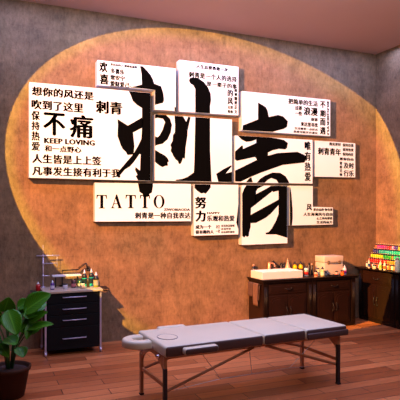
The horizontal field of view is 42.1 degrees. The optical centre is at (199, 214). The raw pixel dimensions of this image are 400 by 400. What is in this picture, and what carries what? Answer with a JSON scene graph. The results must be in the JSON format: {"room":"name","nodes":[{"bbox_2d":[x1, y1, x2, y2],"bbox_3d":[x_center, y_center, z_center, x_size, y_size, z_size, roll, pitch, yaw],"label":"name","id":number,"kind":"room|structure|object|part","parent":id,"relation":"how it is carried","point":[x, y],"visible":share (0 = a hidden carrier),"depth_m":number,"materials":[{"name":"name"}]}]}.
{"room":"service shop","nodes":[
{"label":"service shop","id":0,"kind":"room"},
{"bbox_2d":[0,0,375,350],"bbox_3d":[-1.013,-0.530,7.594,9.248,4.660,0.150,0,0,-23],"label":"wall","id":1,"kind":"structure","parent":0,"point":[156,274],"depth_m":7.65,"materials":[{"name":"paint"}]},
{"bbox_2d":[28,82,150,180],"bbox_3d":[-1.505,-1.120,7.211,1.659,1.260,0.171,0,0,-23],"label":"board","id":2,"kind":"object","parent":1,"relation":"attached to","point":[75,132],"visible":1,"depth_m":7.11,"materials":[{"name":"white"}]},
{"bbox_2d":[95,60,175,112],"bbox_3d":[-0.914,-1.835,7.472,1.151,0.627,0.151,0,0,-23],"label":"board","id":3,"kind":"object","parent":1,"relation":"attached to","point":[161,81],"visible":1,"depth_m":7.44,"materials":[{"name":"white"}]},
{"bbox_2d":[93,183,190,221],"bbox_3d":[-0.818,-0.185,7.529,1.435,0.554,0.121,0,0,-23],"label":"board","id":4,"kind":"object","parent":1,"relation":"attached to","point":[112,202],"visible":1,"depth_m":7.45,"materials":[{"name":"white"}]},
{"bbox_2d":[153,114,231,182],"bbox_3d":[-0.102,-0.987,7.832,1.243,0.972,0.121,0,0,-23],"label":"board","id":5,"kind":"object","parent":1,"relation":"attached to","point":[185,149],"visible":1,"depth_m":7.76,"materials":[{"name":"white"}]},
{"bbox_2d":[176,60,237,116],"bbox_3d":[0.121,-1.913,7.926,0.980,0.767,0.121,0,0,-23],"label":"board","id":6,"kind":"object","parent":1,"relation":"attached to","point":[201,88],"visible":1,"depth_m":7.85,"materials":[{"name":"white"}]},
{"bbox_2d":[191,184,237,235],"bbox_3d":[0.229,-0.078,7.971,0.742,0.778,0.121,0,0,-23],"label":"board","id":7,"kind":"object","parent":1,"relation":"attached to","point":[214,208],"visible":1,"depth_m":7.90,"materials":[{"name":"white"}]},
{"bbox_2d":[239,185,286,244],"bbox_3d":[1.010,-0.003,8.302,0.823,0.939,0.121,0,0,-23],"label":"board","id":8,"kind":"object","parent":1,"relation":"attached to","point":[262,209],"visible":1,"depth_m":8.23,"materials":[{"name":"white"}]},
{"bbox_2d":[232,135,311,183],"bbox_3d":[1.181,-0.874,8.380,1.434,0.738,0.111,0,0,-23],"label":"board","id":9,"kind":"object","parent":1,"relation":"attached to","point":[254,159],"visible":1,"depth_m":8.30,"materials":[{"name":"white"}]},
{"bbox_2d":[239,91,329,136],"bbox_3d":[1.401,-1.627,8.473,1.668,0.618,0.111,0,0,-23],"label":"board","id":10,"kind":"object","parent":1,"relation":"attached to","point":[258,112],"visible":1,"depth_m":8.39,"materials":[{"name":"white"}]},
{"bbox_2d":[287,186,332,224],"bbox_3d":[1.838,-0.155,8.668,0.855,0.653,0.091,0,0,-23],"label":"board","id":11,"kind":"object","parent":1,"relation":"attached to","point":[300,209],"visible":1,"depth_m":8.57,"materials":[{"name":"white"}]},
{"bbox_2d":[312,140,354,177],"bbox_3d":[2.285,-0.942,8.863,0.834,0.603,0.080,0,0,-23],"label":"board","id":12,"kind":"object","parent":1,"relation":"attached to","point":[329,159],"visible":1,"depth_m":8.81,"materials":[{"name":"white"}]},
{"bbox_2d":[0,318,399,399],"bbox_3d":[0.505,1.860,4.002,9.248,0.120,7.950,0,0,-23],"label":"floor","id":13,"kind":"structure","parent":0,"point":[370,351],"depth_m":5.94,"materials":[{"name":"brown wood"}]},
{"bbox_2d":[0,291,53,399],"bbox_3d":[-1.833,1.279,5.168,0.675,1.042,0.483,0,0,-23],"label":"potted plant","id":14,"kind":"object","parent":13,"relation":"on","point":[13,373],"visible":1,"depth_m":5.10,"materials":[{"name":"green plant"}]},
{"bbox_3d":[-1.887,1.647,5.157,0.410,0.305,0.410,0,0,-23],"label":"pot","id":15,"kind":"part","parent":14,"relation":"part of","materials":[{"name":"brown ceramic"}]},
{"bbox_3d":[-1.794,1.267,5.133,0.145,0.539,0.103,0,0,-23],"label":"stem","id":16,"kind":"part","parent":14,"relation":"part of","materials":[{"name":"green plant"}]},
{"bbox_3d":[-1.775,1.324,5.127,0.169,0.426,0.126,0,0,-23],"label":"stem","id":17,"kind":"part","parent":14,"relation":"part of","materials":[{"name":"green plant"}]},
{"bbox_2d":[30,285,108,356],"bbox_3d":[-1.718,1.385,6.907,1.005,0.829,0.504,0,0,-23],"label":"base cabinet","id":18,"kind":"object","parent":13,"relation":"on","point":[73,312],"visible":0.83,"depth_m":6.71,"materials":[{"name":"black paint"}]},
{"bbox_2d":[36,282,39,290],"bbox_3d":[-2.126,0.938,6.825,0.060,0.120,0.058,0,0,-23],"label":"spray bottle","id":19,"kind":"object","parent":18,"relation":"on","point":[38,284],"visible":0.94,"depth_m":6.80,"materials":[{"name":"red plastic"}]},
{"bbox_3d":[-2.122,1.370,6.979,0.022,0.740,0.022,0,0,-23],"label":"post","id":20,"kind":"part","parent":18,"relation":"part of","materials":[{"name":"metal"}]},
{"bbox_3d":[-1.955,1.370,6.585,0.022,0.740,0.022,0,0,-23],"label":"post","id":21,"kind":"part","parent":18,"relation":"part of","materials":[{"name":"metal"}]},
{"bbox_2d":[36,255,58,287],"bbox_3d":[-2.038,0.685,6.971,0.295,0.570,0.058,0,0,-23],"label":"rack","id":22,"kind":"object","parent":18,"relation":"on","point":[42,256],"visible":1,"depth_m":6.94,"materials":[{"name":"metal"}]},
{"bbox_2d":[50,280,54,289],"bbox_3d":[-1.919,0.910,6.761,0.054,0.120,0.052,0,0,-23],"label":"dropper bottle","id":23,"kind":"object","parent":18,"relation":"on","point":[52,286],"visible":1,"depth_m":6.74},
{"bbox_2d":[63,283,67,288],"bbox_3d":[-1.767,0.932,6.825,0.064,0.075,0.062,0,0,-23],"label":"jar","id":24,"kind":"object","parent":18,"relation":"on","point":[65,285],"visible":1,"depth_m":6.80,"materials":[{"name":"white plastic"}]},
{"bbox_2d":[52,274,81,287],"bbox_3d":[-1.800,0.887,7.018,0.380,0.165,0.120,0,0,-23],"label":"shelf riser","id":25,"kind":"object","parent":18,"relation":"on","point":[59,275],"visible":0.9,"depth_m":6.97,"materials":[{"name":"white plastic"}]},
{"bbox_3d":[-1.633,1.583,6.719,0.655,0.283,0.020,0,0,-23],"label":"drawer","id":26,"kind":"part","parent":18,"relation":"part of","materials":[{"name":"black paint"}]},
{"bbox_3d":[-1.633,1.361,6.719,0.655,0.148,0.020,0,0,-23],"label":"drawer","id":27,"kind":"part","parent":18,"relation":"part of","materials":[{"name":"black paint"}]},
{"bbox_3d":[-1.633,1.211,6.719,0.655,0.138,0.020,0,0,-23],"label":"drawer","id":28,"kind":"part","parent":18,"relation":"part of","materials":[{"name":"black paint"}]},
{"bbox_3d":[-1.633,1.070,6.719,0.655,0.130,0.020,0,0,-23],"label":"drawer","id":29,"kind":"part","parent":18,"relation":"part of","materials":[{"name":"black paint"}]},
{"bbox_2d":[71,278,75,287],"bbox_3d":[-1.690,0.910,6.950,0.066,0.120,0.064,0,0,-23],"label":"medicine bottle","id":30,"kind":"object","parent":18,"relation":"on","point":[73,281],"visible":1,"depth_m":6.92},
{"bbox_2d":[59,263,90,286],"bbox_3d":[-1.712,0.815,7.131,0.431,0.310,0.089,0,0,-16],"label":"desk lamp","id":31,"kind":"object","parent":18,"relation":"on","point":[82,265],"visible":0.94,"depth_m":7.13,"materials":[{"name":"brown metal"}]},
{"bbox_3d":[-1.723,0.711,7.136,0.325,0.103,0.017,0,0,-19],"label":"arm","id":32,"kind":"part","parent":31,"relation":"part of","materials":[{"name":"brown metal"}]},
{"bbox_2d":[82,270,86,285],"bbox_3d":[-1.577,0.858,7.095,0.070,0.225,0.068,0,0,-23],"label":"squeeze bottle","id":33,"kind":"object","parent":18,"relation":"on","point":[84,276],"visible":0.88,"depth_m":7.07,"materials":[{"name":"green plastic"}]},
{"bbox_2d":[89,269,93,285],"bbox_3d":[-1.494,0.853,7.141,0.070,0.235,0.068,0,0,-23],"label":"squeeze bottle","id":34,"kind":"object","parent":18,"relation":"on","point":[91,275],"visible":0.89,"depth_m":7.11,"materials":[{"name":"green plastic"}]},
{"bbox_2d":[93,273,98,286],"bbox_3d":[-1.398,0.868,6.992,0.074,0.205,0.072,0,0,-23],"label":"squeeze bottle","id":35,"kind":"object","parent":18,"relation":"on","point":[96,278],"visible":1,"depth_m":6.96,"materials":[{"name":"beige plastic"}]},
{"bbox_3d":[-1.312,1.370,6.857,0.022,0.740,0.022,0,0,-23],"label":"post","id":36,"kind":"part","parent":18,"relation":"part of","materials":[{"name":"metal"}]},
{"bbox_2d":[122,314,347,399],"bbox_3d":[0.347,1.480,5.343,2.360,0.640,0.890,0,0,-26],"label":"massage table","id":37,"kind":"object","parent":13,"relation":"on","point":[166,343],"visible":1,"depth_m":5.18,"materials":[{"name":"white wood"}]},
{"bbox_3d":[-0.314,1.405,4.673,0.032,0.250,0.036,0,0,-26],"label":"leg","id":38,"kind":"part","parent":37,"relation":"part of","materials":[{"name":"brown wood"}]},
{"bbox_2d":[138,322,262,357],"bbox_3d":[-0.004,1.222,5.171,1.038,0.105,0.740,0,0,-26],"label":"cushion","id":39,"kind":"object","parent":37,"relation":"on","point":[167,341],"depth_m":5.01,"materials":[{"name":"white leather"}]},
{"bbox_3d":[0.125,1.292,4.939,1.005,0.035,0.030,0,0,-26],"label":"frame rail","id":40,"kind":"part","parent":37,"relation":"part of","materials":[{"name":"brown wood"}]},
{"bbox_2d":[229,318,304,344],"bbox_3d":[0.691,1.222,5.513,0.503,0.105,0.740,0,0,-26],"label":"cushion","id":41,"kind":"object","parent":37,"relation":"on","point":[272,331],"depth_m":5.31,"materials":[{"name":"white leather"}]},
{"bbox_3d":[1.040,1.292,5.390,1.015,0.035,0.030,0,0,-26],"label":"frame rail","id":42,"kind":"part","parent":37,"relation":"part of","materials":[{"name":"brown wood"}]},
{"bbox_2d":[268,314,345,338],"bbox_3d":[1.163,1.222,5.745,0.541,0.105,0.740,0,0,-26],"label":"cushion","id":43,"kind":"object","parent":37,"relation":"on","point":[313,327],"depth_m":5.51,"materials":[{"name":"white leather"}]},
{"bbox_3d":[1.472,1.405,5.552,0.032,0.250,0.036,0,0,-26],"label":"leg","id":44,"kind":"part","parent":37,"relation":"part of","materials":[{"name":"brown wood"}]},
{"bbox_2d":[249,280,311,318],"bbox_3d":[1.274,1.413,8.189,0.875,0.775,0.496,0,0,-23],"label":"base cabinet","id":45,"kind":"object","parent":13,"relation":"on","point":[280,298],"visible":0.73,"depth_m":7.99,"materials":[{"name":"brown wood"}]},
{"bbox_3d":[1.196,1.482,7.932,0.332,0.495,0.029,0,0,-23],"label":"door","id":46,"kind":"part","parent":45,"relation":"part of","materials":[{"name":"brown wood"}]},
{"bbox_3d":[1.353,1.130,8.004,0.675,0.150,0.018,0,0,-23],"label":"drawer","id":47,"kind":"part","parent":45,"relation":"part of","materials":[{"name":"brown wood"}]},
{"bbox_3d":[1.513,1.482,8.066,0.332,0.495,0.029,0,0,-23],"label":"door","id":48,"kind":"part","parent":45,"relation":"part of","materials":[{"name":"brown wood"}]},
{"bbox_2d":[247,273,358,282],"bbox_3d":[1.667,1.002,8.357,1.800,0.045,0.508,0,0,-23],"label":"countertop","id":49,"kind":"structure","parent":45,"relation":"on","point":[310,277],"depth_m":8.15,"materials":[{"name":"brown wood"}]},
{"bbox_2d":[267,261,279,268],"bbox_3d":[1.208,0.857,8.344,0.227,0.247,0.161,0,0,-23],"label":"tap","id":50,"kind":"object","parent":49,"relation":"on","point":[269,263],"visible":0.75,"depth_m":8.33,"materials":[{"name":"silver metal"}]},
{"bbox_2d":[251,268,302,279],"bbox_3d":[1.200,0.921,8.139,0.730,0.118,0.360,0,0,-23],"label":"basin","id":51,"kind":"object","parent":49,"relation":"in","point":[284,273],"visible":1,"depth_m":8.01,"materials":[{"name":"white ceramic"}]},
{"bbox_2d":[304,266,308,275],"bbox_3d":[1.704,0.900,8.336,0.070,0.160,0.068,0,0,-23],"label":"sauce bottle","id":52,"kind":"object","parent":49,"relation":"on","point":[306,273],"visible":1,"depth_m":8.31,"materials":[{"name":"red plastic"}]},
{"bbox_2d":[315,255,342,274],"bbox_3d":[2.140,0.825,8.587,0.380,0.310,0.287,0,0,-23],"label":"case","id":53,"kind":"object","parent":49,"relation":"on","point":[330,263],"visible":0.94,"depth_m":8.49,"materials":[{"name":"beige leather"}]},
{"bbox_3d":[2.135,0.721,8.600,0.380,0.101,0.260,0,0,-23],"label":"lid","id":54,"kind":"part","parent":53,"relation":"part of","materials":[{"name":"beige leather"}]},
{"bbox_3d":[0.842,1.055,8.015,0.057,0.014,0.352,0,0,-23],"label":"towel rail","id":55,"kind":"object","parent":45,"relation":"attached to","visible":0},
{"bbox_2d":[248,281,253,296],"bbox_3d":[0.794,1.150,8.077,0.039,0.220,0.162,0,0,-23],"label":"hand towel","id":56,"kind":"object","parent":55,"relation":"hanging from","point":[250,284],"visible":1,"depth_m":8.06,"materials":[{"name":"beige fabric"}]},
{"bbox_2d":[253,283,259,305],"bbox_3d":[0.857,1.210,7.927,0.039,0.340,0.158,0,0,-23],"label":"hand towel","id":57,"kind":"object","parent":55,"relation":"hanging from","point":[256,287],"visible":1,"depth_m":7.91,"materials":[{"name":"fabric"}]},
{"bbox_2d":[312,278,354,325],"bbox_3d":[2.068,1.413,8.525,0.841,0.775,0.496,0,0,-23],"label":"base cabinet","id":58,"kind":"object","parent":13,"relation":"on","point":[333,300],"visible":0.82,"depth_m":8.34,"materials":[{"name":"brown wood"}]},
{"bbox_3d":[1.998,1.482,8.271,0.314,0.495,0.029,0,0,-23],"label":"door","id":59,"kind":"part","parent":58,"relation":"part of","materials":[{"name":"brown wood"}]},
{"bbox_3d":[2.147,1.130,8.340,0.641,0.150,0.018,0,0,-23],"label":"drawer","id":60,"kind":"part","parent":58,"relation":"part of","materials":[{"name":"brown wood"}]},
{"bbox_3d":[2.299,1.482,8.398,0.314,0.495,0.029,0,0,-23],"label":"door","id":61,"kind":"part","parent":58,"relation":"part of","materials":[{"name":"brown wood"}]},
{"bbox_2d":[359,269,398,327],"bbox_3d":[3.099,1.374,8.725,0.436,0.852,0.850,0,0,-23],"label":"base cabinet","id":62,"kind":"object","parent":13,"relation":"on","point":[376,288],"visible":0.99,"depth_m":8.62,"materials":[{"name":"brown wood"}]},
{"bbox_3d":[2.872,1.451,8.809,0.029,0.544,0.319,0,0,-23],"label":"door","id":63,"kind":"part","parent":62,"relation":"part of","materials":[{"name":"brown wood"}]},
{"bbox_3d":[2.942,1.063,8.658,0.018,0.165,0.650,0,0,-23],"label":"drawer","id":64,"kind":"part","parent":62,"relation":"part of","materials":[{"name":"brown wood"}]},
{"bbox_2d":[355,266,399,273],"bbox_3d":[3.264,0.911,8.338,0.466,0.022,1.788,0,0,-23],"label":"countertop","id":65,"kind":"structure","parent":62,"relation":"on","point":[360,267],"depth_m":8.59,"materials":[{"name":"brown wood"}]},
{"bbox_2d":[365,249,398,270],"bbox_3d":[3.150,0.744,8.663,0.348,0.312,0.970,0,0,-23],"label":"rack","id":66,"kind":"object","parent":65,"relation":"on","point":[385,249],"visible":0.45,"depth_m":8.69,"materials":[{"name":"plastic"}]},
{"bbox_2d":[395,257,399,271],"bbox_3d":[3.114,0.785,8.198,0.082,0.230,0.080,0,0,-23],"label":"lotion bottle","id":67,"kind":"object","parent":65,"relation":"on","point":[397,261],"visible":1,"depth_m":8.16,"materials":[{"name":"white plastic"}]},
{"bbox_3d":[3.001,1.451,8.504,0.029,0.544,0.319,0,0,-23],"label":"door","id":68,"kind":"part","parent":62,"relation":"part of","materials":[{"name":"brown wood"}]},
{"bbox_2d":[395,274,399,328],"bbox_3d":[3.434,1.374,7.933,0.436,0.852,0.850,0,0,-23],"label":"base cabinet","id":69,"kind":"object","parent":13,"relation":"on","point":[397,277],"visible":1,"depth_m":8.20,"materials":[{"name":"brown wood"}]},
{"bbox_2d":[21,0,399,53],"bbox_3d":[0.505,-2.920,4.002,9.248,0.120,7.950,0,0,-23],"label":"ceiling","id":70,"kind":"structure","parent":0,"point":[365,26],"depth_m":7.49,"materials":[{"name":"pink paint"}]},
{"bbox_2d":[376,45,399,245],"bbox_3d":[4.725,-0.530,5.705,0.150,4.660,7.800,0,0,-23],"label":"wall","id":71,"kind":"structure","parent":0,"point":[388,61],"depth_m":8.98,"materials":[{"name":"paint"}]}
]}

